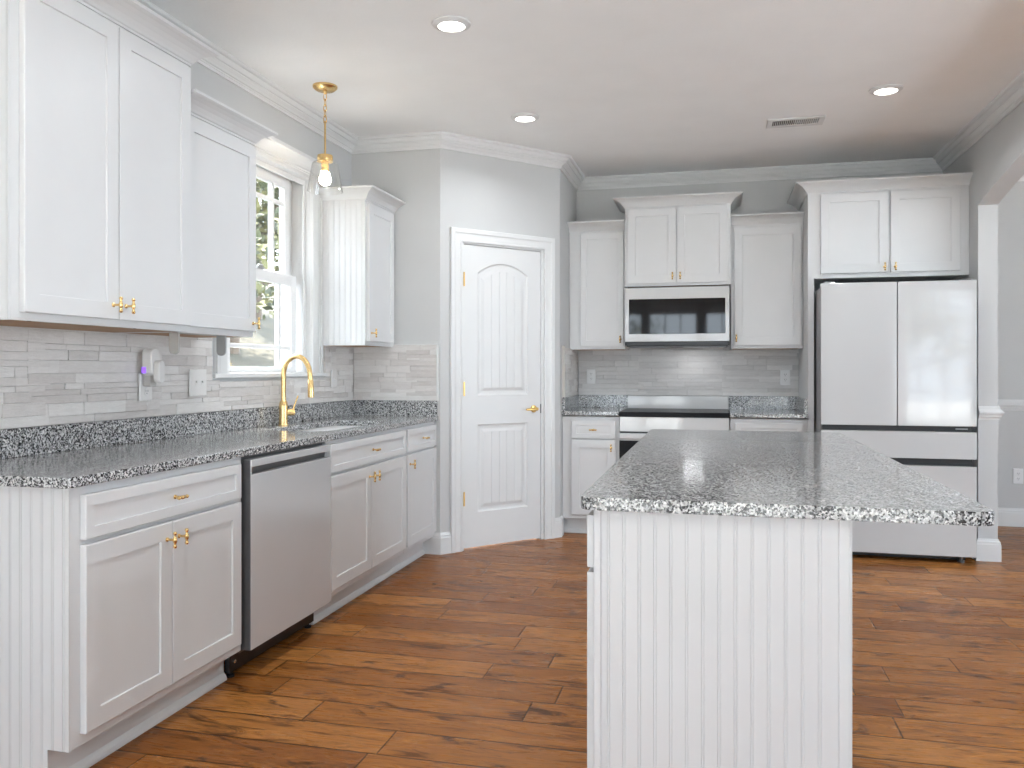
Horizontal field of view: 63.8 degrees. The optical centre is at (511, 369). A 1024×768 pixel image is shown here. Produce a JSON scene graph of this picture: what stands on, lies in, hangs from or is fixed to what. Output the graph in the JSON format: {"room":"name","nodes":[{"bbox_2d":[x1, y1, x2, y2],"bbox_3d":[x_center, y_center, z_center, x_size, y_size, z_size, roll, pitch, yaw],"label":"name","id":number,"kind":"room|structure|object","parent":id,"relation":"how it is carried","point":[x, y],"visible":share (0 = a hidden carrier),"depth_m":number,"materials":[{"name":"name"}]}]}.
{"room":"kitchen","nodes":[
{"label":"kitchen","id":0,"kind":"room"},
{"bbox_2d":[0,62,353,428],"bbox_3d":[-1.961,-0.163,2.258,0.181,2.745,7.046,0,0,14],"label":"wall","id":1,"kind":"structure","parent":0,"point":[39,356],"depth_m":3.46,"materials":[{"name":"tile"}]},
{"bbox_2d":[0,0,218,332],"bbox_3d":[-1.512,-0.710,2.872,0.435,1.125,1.011,0,0,14],"label":"upper cabinet","id":2,"kind":"object","parent":1,"relation":"attached to","point":[95,95],"visible":1,"depth_m":2.74,"materials":[{"name":"paint"}]},
{"bbox_2d":[139,373,151,400],"bbox_3d":[-1.556,0.075,3.494,0.010,0.117,0.080,0,0,14],"label":"wall outlet","id":3,"kind":"object","parent":1,"relation":"attached to","point":[145,393],"visible":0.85,"depth_m":3.48,"materials":[{"name":"plastic"}]},
{"bbox_2d":[144,388,148,395],"bbox_3d":[-1.552,0.095,3.494,0.002,0.033,0.033,0,0,14],"label":"receptacle","id":4,"kind":"object","parent":3,"relation":"attached to","point":[146,390],"depth_m":3.49,"materials":[{"name":"plastic"}]},
{"bbox_2d":[142,349,164,386],"bbox_3d":[-1.515,-0.008,3.468,0.082,0.160,0.062,0,0,14],"label":"plug","id":5,"kind":"object","parent":1,"relation":"attached to","point":[153,368],"visible":1,"depth_m":3.45,"materials":[{"name":"plastic"}]},
{"bbox_2d":[0,400,352,458],"bbox_3d":[-1.450,0.255,3.992,0.022,0.100,3.176,0,0,14],"label":"backsplash","id":6,"kind":"structure","parent":1,"relation":"attached to","point":[25,441],"depth_m":3.49,"materials":[{"name":"stone"}]},
{"bbox_2d":[189,369,205,396],"bbox_3d":[-1.464,0.062,3.848,0.018,0.125,0.128,0,0,14],"label":"light switch","id":7,"kind":"object","parent":1,"relation":"attached to","point":[197,377],"visible":1,"depth_m":3.84,"materials":[{"name":"plastic"}]},
{"bbox_2d":[128,89,277,337],"bbox_3d":[-1.359,-0.628,3.596,0.385,0.960,0.629,0,0,14],"label":"upper cabinet","id":8,"kind":"object","parent":1,"relation":"attached to","point":[223,152],"visible":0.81,"depth_m":3.54,"materials":[{"name":"paint"}]},
{"bbox_2d":[169,333,225,355],"bbox_3d":[-1.328,-0.105,3.488,0.042,0.088,0.339,0,0,14],"label":"paper towel holder","id":9,"kind":"object","parent":8,"relation":"attached to","point":[174,338],"visible":1,"depth_m":3.33,"materials":[{"name":"beige plastic"}]},
{"bbox_2d":[212,136,329,377],"bbox_3d":[-1.369,-0.606,4.561,0.226,1.296,1.200,0,0,14],"label":"window","id":10,"kind":"structure","parent":1,"relation":"in","point":[298,282],"depth_m":4.89,"materials":[{"name":"paint"}]},
{"bbox_2d":[331,370,336,387],"bbox_3d":[-1.125,0.060,5.222,0.018,0.117,0.072,0,0,14],"label":"light switch","id":11,"kind":"object","parent":1,"relation":"attached to","point":[333,372],"visible":1,"depth_m":5.21,"materials":[{"name":"plastic"}]},
{"bbox_2d":[316,185,404,346],"bbox_3d":[-0.957,-0.627,5.225,0.385,0.958,0.541,0,0,14],"label":"upper cabinet","id":12,"kind":"object","parent":1,"relation":"attached to","point":[358,221],"visible":0.99,"depth_m":5.05,"materials":[{"name":"paint"}]},
{"bbox_2d":[352,148,439,532],"bbox_3d":[-0.765,-0.163,5.499,0.629,2.745,0.121,0,0,14],"label":"wall","id":13,"kind":"structure","parent":0,"point":[411,176],"depth_m":5.43,"materials":[{"name":"paint"}]},
{"bbox_2d":[353,400,436,415],"bbox_3d":[-0.776,0.255,5.449,0.588,0.100,0.022,0,0,14],"label":"backsplash","id":14,"kind":"structure","parent":13,"relation":"attached to","point":[360,407],"depth_m":5.44,"materials":[{"name":"stone"}]},
{"bbox_2d":[394,344,438,400],"bbox_3d":[-0.630,0.019,5.413,0.303,0.370,0.022,0,0,14],"label":"trim","id":15,"kind":"structure","parent":13,"relation":"attached to","point":[437,345],"depth_m":5.37,"materials":[{"name":"paint"}]},
{"bbox_2d":[423,532,450,554],"bbox_3d":[-0.492,1.140,5.393,0.184,0.140,0.053,0,0,-5],"label":"baseboard","id":16,"kind":"structure","parent":13,"relation":"attached to","point":[440,543],"depth_m":5.38,"materials":[{"name":"paint"}]},
{"bbox_2d":[440,148,559,532],"bbox_3d":[-0.090,-0.163,5.706,0.988,2.745,0.100,0,0,-34],"label":"wall","id":17,"kind":"structure","parent":0,"point":[478,192],"depth_m":5.58,"materials":[{"name":"paint"}]},
{"bbox_2d":[450,227,554,552],"bbox_3d":[-0.070,0.135,5.689,0.859,2.150,0.150,0,0,-34],"label":"door","id":18,"kind":"structure","parent":17,"relation":"in","point":[502,292],"depth_m":5.66,"materials":[{"name":"paint"}]},
{"bbox_2d":[136,0,1023,190],"bbox_3d":[0.208,-1.492,2.418,3.995,0.085,8.394,0,0,14],"label":"trim","id":19,"kind":"structure","parent":17,"relation":"attached to","point":[225,65],"depth_m":5.46,"materials":[{"name":"paint"}]},
{"bbox_2d":[89,526,1023,767],"bbox_3d":[1.762,1.270,2.287,7.335,0.120,9.145,0,0,14],"label":"floor","id":20,"kind":"structure","parent":0,"point":[473,657],"depth_m":3.24,"materials":[{"name":"brown wood"}]},
{"bbox_2d":[0,457,240,767],"bbox_3d":[-1.411,0.773,2.826,0.640,0.874,0.876,0,0,14],"label":"base cabinet","id":21,"kind":"object","parent":20,"relation":"on","point":[120,600],"visible":0.98,"depth_m":2.49,"materials":[{"name":"paint"}]},
{"bbox_2d":[0,400,437,488],"bbox_3d":[-1.161,0.270,3.920,0.616,0.130,3.176,0,0,14],"label":"countertop","id":22,"kind":"structure","parent":21,"relation":"on","point":[73,455],"depth_m":3.30,"materials":[{"name":"grey stone"}]},
{"bbox_2d":[278,354,313,424],"bbox_3d":[-1.168,0.110,4.489,0.216,0.390,0.087,0,0,18],"label":"kitchen faucet","id":23,"kind":"object","parent":22,"relation":"on","point":[284,411],"visible":1,"depth_m":4.48,"materials":[{"name":"gold metal"}]},
{"bbox_2d":[225,442,330,677],"bbox_3d":[-1.221,0.776,3.597,0.596,0.868,0.696,0,0,14],"label":"dishwasher","id":24,"kind":"object","parent":20,"relation":"on","point":[286,493],"visible":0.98,"depth_m":3.45,"materials":[{"name":"metal"}]},
{"bbox_2d":[299,426,405,624],"bbox_3d":[-1.015,0.773,4.428,0.638,0.874,1.007,0,0,14],"label":"base cabinet","id":25,"kind":"object","parent":20,"relation":"on","point":[368,471],"visible":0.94,"depth_m":4.30,"materials":[{"name":"paint"}]},
{"bbox_2d":[392,421,435,572],"bbox_3d":[-0.828,0.773,5.185,0.638,0.874,0.550,0,0,14],"label":"base cabinet","id":26,"kind":"object","parent":20,"relation":"on","point":[420,454],"visible":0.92,"depth_m":5.09,"materials":[{"name":"paint"}]},
{"bbox_2d":[563,415,619,533],"bbox_3d":[0.642,0.776,6.272,0.416,0.868,0.693,0,0,14],"label":"base cabinet","id":27,"kind":"object","parent":20,"relation":"on","point":[590,443],"visible":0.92,"depth_m":5.99,"materials":[{"name":"paint"}]},
{"bbox_2d":[562,395,627,415],"bbox_3d":[0.645,0.270,6.288,0.417,0.130,0.669,0,0,14],"label":"countertop","id":28,"kind":"structure","parent":27,"relation":"on","point":[577,405],"depth_m":6.54,"materials":[{"name":"grey stone"}]},
{"bbox_2d":[619,395,729,458],"bbox_3d":[1.220,0.708,6.131,0.770,1.002,0.690,0,0,14],"label":"range","id":29,"kind":"object","parent":20,"relation":"on","point":[643,414],"visible":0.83,"depth_m":5.90,"materials":[{"name":"silver metal"}]},
{"bbox_2d":[619,408,729,417],"bbox_3d":[1.216,0.322,6.115,0.770,0.036,0.604,0,0,14],"label":"cooktop","id":30,"kind":"object","parent":29,"relation":"in","point":[629,412],"depth_m":5.88,"materials":[{"name":"black glass"}]},
{"bbox_2d":[587,510,851,767],"bbox_3d":[0.720,0.773,3.004,0.646,0.873,2.222,0,0,14],"label":"kitchen island","id":31,"kind":"object","parent":20,"relation":"on","point":[714,641],"visible":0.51,"depth_m":1.93,"materials":[{"name":"paint"}]},
{"bbox_2d":[581,429,994,525],"bbox_3d":[0.876,0.320,2.982,0.904,0.030,2.314,0,0,14],"label":"island countertop","id":32,"kind":"structure","parent":31,"relation":"on","point":[772,474],"depth_m":2.20,"materials":[{"name":"stone"}]},
{"bbox_2d":[729,418,807,431],"bbox_3d":[1.847,0.776,5.975,0.512,0.868,0.693,0,0,14],"label":"base cabinet","id":33,"kind":"object","parent":20,"relation":"on","point":[740,424],"visible":0.03,"depth_m":5.69,"materials":[{"name":"paint"}]},
{"bbox_2d":[729,396,807,418],"bbox_3d":[1.850,0.270,5.991,0.514,0.130,0.669,0,0,14],"label":"countertop","id":34,"kind":"structure","parent":33,"relation":"on","point":[796,407],"depth_m":6.25,"materials":[{"name":"grey stone"}]},
{"bbox_2d":[814,279,976,562],"bbox_3d":[2.527,0.322,5.575,0.908,1.776,0.800,0,0,14],"label":"refrigerator","id":35,"kind":"object","parent":20,"relation":"on","point":[895,363],"visible":0.77,"depth_m":5.18,"materials":[{"name":"metal"}]},
{"bbox_2d":[560,170,577,516],"bbox_3d":[0.395,-0.163,6.313,0.121,2.745,0.740,0,0,14],"label":"wall","id":36,"kind":"structure","parent":0,"point":[567,191],"depth_m":6.15,"materials":[{"name":"paint"}]},
{"bbox_2d":[555,515,563,537],"bbox_3d":[0.349,1.140,5.958,0.041,0.140,0.146,0,0,30],"label":"baseboard","id":37,"kind":"structure","parent":36,"relation":"attached to","point":[559,522],"depth_m":5.92,"materials":[{"name":"paint"}]},
{"bbox_2d":[562,346,564,396],"bbox_3d":[0.378,0.015,6.030,0.022,0.379,0.010,0,0,14],"label":"trim","id":38,"kind":"structure","parent":36,"relation":"attached to","point":[563,347],"depth_m":6.03,"materials":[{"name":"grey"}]},
{"bbox_2d":[562,395,578,410],"bbox_3d":[0.452,0.255,6.332,0.022,0.100,0.632,0,0,14],"label":"backsplash","id":39,"kind":"structure","parent":36,"relation":"attached to","point":[570,402],"depth_m":6.26,"materials":[{"name":"stone"}]},
{"bbox_2d":[148,0,1023,176],"bbox_3d":[1.762,-1.610,2.287,7.335,0.150,9.145,0,0,14],"label":"ceiling","id":40,"kind":"structure","parent":0,"point":[617,87],"depth_m":4.16,"materials":[{"name":"paint"}]},
{"bbox_2d":[307,82,342,191],"bbox_3d":[-1.012,-1.249,4.451,0.193,0.571,0.193,0,0,14],"label":"pendant lamp","id":41,"kind":"object","parent":40,"relation":"hanging from","point":[325,159],"visible":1,"depth_m":4.43,"materials":[{"name":"gold metal"}]},
{"bbox_2d":[321,162,328,171],"bbox_3d":[-1.012,-1.095,4.451,0.040,0.051,0.040,0,0,14],"label":"socket","id":42,"kind":"object","parent":41,"relation":"attached to","point":[324,165],"depth_m":4.43,"materials":[{"name":"gold metal"}]},
{"bbox_2d":[432,15,470,32],"bbox_3d":[-0.269,-1.527,3.649,0.176,0.014,0.176,0,0,14],"label":"recessed light","id":43,"kind":"object","parent":40,"relation":"in","point":[447,23],"visible":1,"depth_m":3.63,"materials":[{"name":"paint"}]},
{"bbox_2d":[438,21,464,31],"bbox_3d":[-0.269,-1.528,3.649,0.128,0.003,0.128,0,0,14],"label":"diffuser","id":44,"kind":"object","parent":43,"relation":"attached to","point":[444,26],"depth_m":3.66,"materials":[{"name":"white plastic"}]},
{"bbox_2d":[511,113,538,121],"bbox_3d":[0.079,-1.527,4.997,0.176,0.014,0.176,0,0,14],"label":"recessed light","id":45,"kind":"object","parent":40,"relation":"in","point":[519,117],"visible":1,"depth_m":4.98,"materials":[{"name":"paint"}]},
{"bbox_2d":[515,116,534,121],"bbox_3d":[0.079,-1.528,4.997,0.128,0.003,0.128,0,0,14],"label":"diffuser","id":46,"kind":"object","parent":45,"relation":"attached to","point":[517,118],"depth_m":5.00,"materials":[{"name":"white plastic"}]},
{"bbox_2d":[766,115,825,128],"bbox_3d":[1.753,-1.531,5.088,0.336,0.007,0.176,0,0,14],"label":"ceiling vent","id":47,"kind":"object","parent":40,"relation":"in","point":[813,120],"visible":1,"depth_m":5.08,"materials":[{"name":"metal"}]},
{"bbox_2d":[869,84,903,94],"bbox_3d":[2.048,-1.527,4.500,0.176,0.014,0.176,0,0,14],"label":"recessed light","id":48,"kind":"object","parent":40,"relation":"in","point":[886,89],"visible":1,"depth_m":4.48,"materials":[{"name":"paint"}]},
{"bbox_2d":[874,88,897,94],"bbox_3d":[2.048,-1.528,4.500,0.128,0.003,0.128,0,0,14],"label":"diffuser","id":49,"kind":"object","parent":48,"relation":"attached to","point":[877,91],"depth_m":4.51,"materials":[{"name":"white plastic"}]},
{"bbox_2d":[576,171,942,409],"bbox_3d":[1.217,-0.163,6.548,4.237,2.745,0.150,0,0,14],"label":"wall","id":50,"kind":"structure","parent":0,"point":[723,371],"depth_m":6.42,"materials":[{"name":"tile"}]},
{"bbox_2d":[587,369,595,383],"bbox_3d":[0.636,0.055,6.607,0.072,0.117,0.010,0,0,14],"label":"wall outlet","id":51,"kind":"object","parent":50,"relation":"attached to","point":[591,373],"visible":1,"depth_m":6.60,"materials":[{"name":"plastic"}]},
{"bbox_2d":[568,219,629,350],"bbox_3d":[0.681,-0.638,6.404,0.428,0.970,0.425,0,0,14],"label":"upper cabinet","id":52,"kind":"object","parent":50,"relation":"attached to","point":[597,287],"visible":0.89,"depth_m":6.26,"materials":[{"name":"paint"}]},
{"bbox_2d":[579,395,627,407],"bbox_3d":[0.722,0.255,6.602,0.417,0.100,0.022,0,0,14],"label":"backsplash","id":53,"kind":"structure","parent":50,"relation":"attached to","point":[605,401],"depth_m":6.59,"materials":[{"name":"stone"}]},
{"bbox_2d":[613,191,742,289],"bbox_3d":[1.257,-0.946,6.221,0.928,0.656,0.505,0,0,14],"label":"upper cabinet","id":54,"kind":"object","parent":50,"relation":"attached to","point":[673,240],"visible":0.91,"depth_m":6.03,"materials":[{"name":"paint"}]},
{"bbox_2d":[625,285,728,347],"bbox_3d":[1.259,-0.390,6.246,0.752,0.445,0.452,0,0,14],"label":"microwave","id":55,"kind":"object","parent":54,"relation":"attached to","point":[678,316],"visible":1,"depth_m":6.03,"materials":[{"name":"metal"}]},
{"bbox_2d":[729,396,795,409],"bbox_3d":[1.917,0.255,6.308,0.492,0.100,0.022,0,0,14],"label":"backsplash","id":56,"kind":"structure","parent":50,"relation":"attached to","point":[735,402],"depth_m":6.30,"materials":[{"name":"stone"}]},
{"bbox_2d":[730,211,803,349],"bbox_3d":[1.884,-0.638,6.107,0.504,0.970,0.425,0,0,14],"label":"upper cabinet","id":57,"kind":"object","parent":50,"relation":"attached to","point":[766,287],"visible":0.98,"depth_m":5.96,"materials":[{"name":"paint"}]},
{"bbox_2d":[780,370,789,384],"bbox_3d":[2.078,0.060,6.251,0.072,0.117,0.010,0,0,14],"label":"wall outlet","id":58,"kind":"object","parent":50,"relation":"attached to","point":[784,374],"visible":1,"depth_m":6.25,"materials":[{"name":"plastic"}]},
{"bbox_2d":[796,396,807,413],"bbox_3d":[2.093,0.255,5.949,0.022,0.100,0.634,0,0,14],"label":"backsplash","id":59,"kind":"structure","parent":50,"relation":"attached to","point":[801,403],"depth_m":5.81,"materials":[{"name":"stone"}]},
{"bbox_2d":[787,172,972,431],"bbox_3d":[2.539,-0.032,5.791,1.082,2.484,0.725,0,0,14],"label":"upper cabinet","id":60,"kind":"object","parent":50,"relation":"attached to","point":[913,227],"visible":0.91,"depth_m":5.51,"materials":[{"name":"paint"}]},
{"bbox_2d":[943,101,1023,538],"bbox_3d":[2.201,-0.163,1.926,0.112,2.745,8.394,0,0,14],"label":"wall","id":61,"kind":"structure","parent":0,"point":[996,160],"depth_m":5.19,"materials":[{"name":"paint"}]},
{"bbox_2d":[973,538,1000,561],"bbox_3d":[3.161,1.140,5.814,0.144,0.140,1.306,0,0,14],"label":"baseboard","id":62,"kind":"structure","parent":61,"relation":"attached to","point":[989,550],"depth_m":5.18,"materials":[{"name":"paint"}]},
{"bbox_2d":[978,406,1004,419],"bbox_3d":[3.174,0.275,5.804,0.142,0.085,1.320,0,0,14],"label":"trim","id":63,"kind":"structure","parent":61,"relation":"attached to","point":[984,412],"depth_m":5.18,"materials":[{"name":"paint"}]},
{"bbox_2d":[998,181,1023,508],"bbox_3d":[4.898,-0.163,6.156,3.098,2.745,0.130,0,0,14],"label":"wall","id":64,"kind":"structure","parent":0,"point":[1011,207],"depth_m":6.35,"materials":[{"name":"paint"}]},
{"bbox_2d":[998,508,1023,526],"bbox_3d":[4.818,1.140,6.101,2.968,0.140,0.016,0,0,14],"label":"baseboard","id":65,"kind":"structure","parent":64,"relation":"attached to","point":[1011,517],"depth_m":6.33,"materials":[{"name":"paint"}]},
{"bbox_2d":[998,399,1023,410],"bbox_3d":[4.816,0.275,6.094,2.968,0.085,0.030,0,0,14],"label":"trim","id":66,"kind":"structure","parent":64,"relation":"attached to","point":[1005,405],"depth_m":6.33,"materials":[{"name":"paint"}]},
{"bbox_2d":[1013,468,1022,483],"bbox_3d":[3.898,0.822,6.330,0.072,0.117,0.010,0,0,14],"label":"wall outlet","id":67,"kind":"object","parent":64,"relation":"attached to","point":[1017,473],"visible":1,"depth_m":6.33,"materials":[{"name":"plastic"}]},
{"label":"outside","id":68,"kind":"structure","parent":0,"visible":0},
{"bbox_2d":[230,283,274,366],"bbox_3d":[-11.543,-1.140,22.933,27.000,5.320,55.000,0,0,14],"label":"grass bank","id":69,"kind":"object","parent":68,"point":[265,335],"visible":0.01,"depth_m":17.38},
{"bbox_2d":[230,178,278,353],"bbox_3d":[-5.003,-3.097,15.949,4.742,6.026,4.291,0,0,-34],"label":"tree","id":70,"kind":"object","parent":69,"relation":"on","point":[263,206],"visible":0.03,"depth_m":16.36,"materials":[{"name":"green plant"}]},
{"bbox_2d":[256,199,277,318],"bbox_3d":[-6.738,-4.068,21.418,5.536,6.167,5.014,0,0,26],"label":"tree","id":71,"kind":"object","parent":69,"relation":"on","point":[259,298],"visible":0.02,"depth_m":21.13,"materials":[{"name":"green plant"}]},
{"bbox_2d":[256,179,278,309],"bbox_3d":[-4.655,-2.225,11.020,3.757,5.283,4.486,0,0,14],"label":"tree","id":72,"kind":"object","parent":69,"relation":"on","point":[263,185],"visible":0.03,"depth_m":11.44,"materials":[{"name":"green plant"}]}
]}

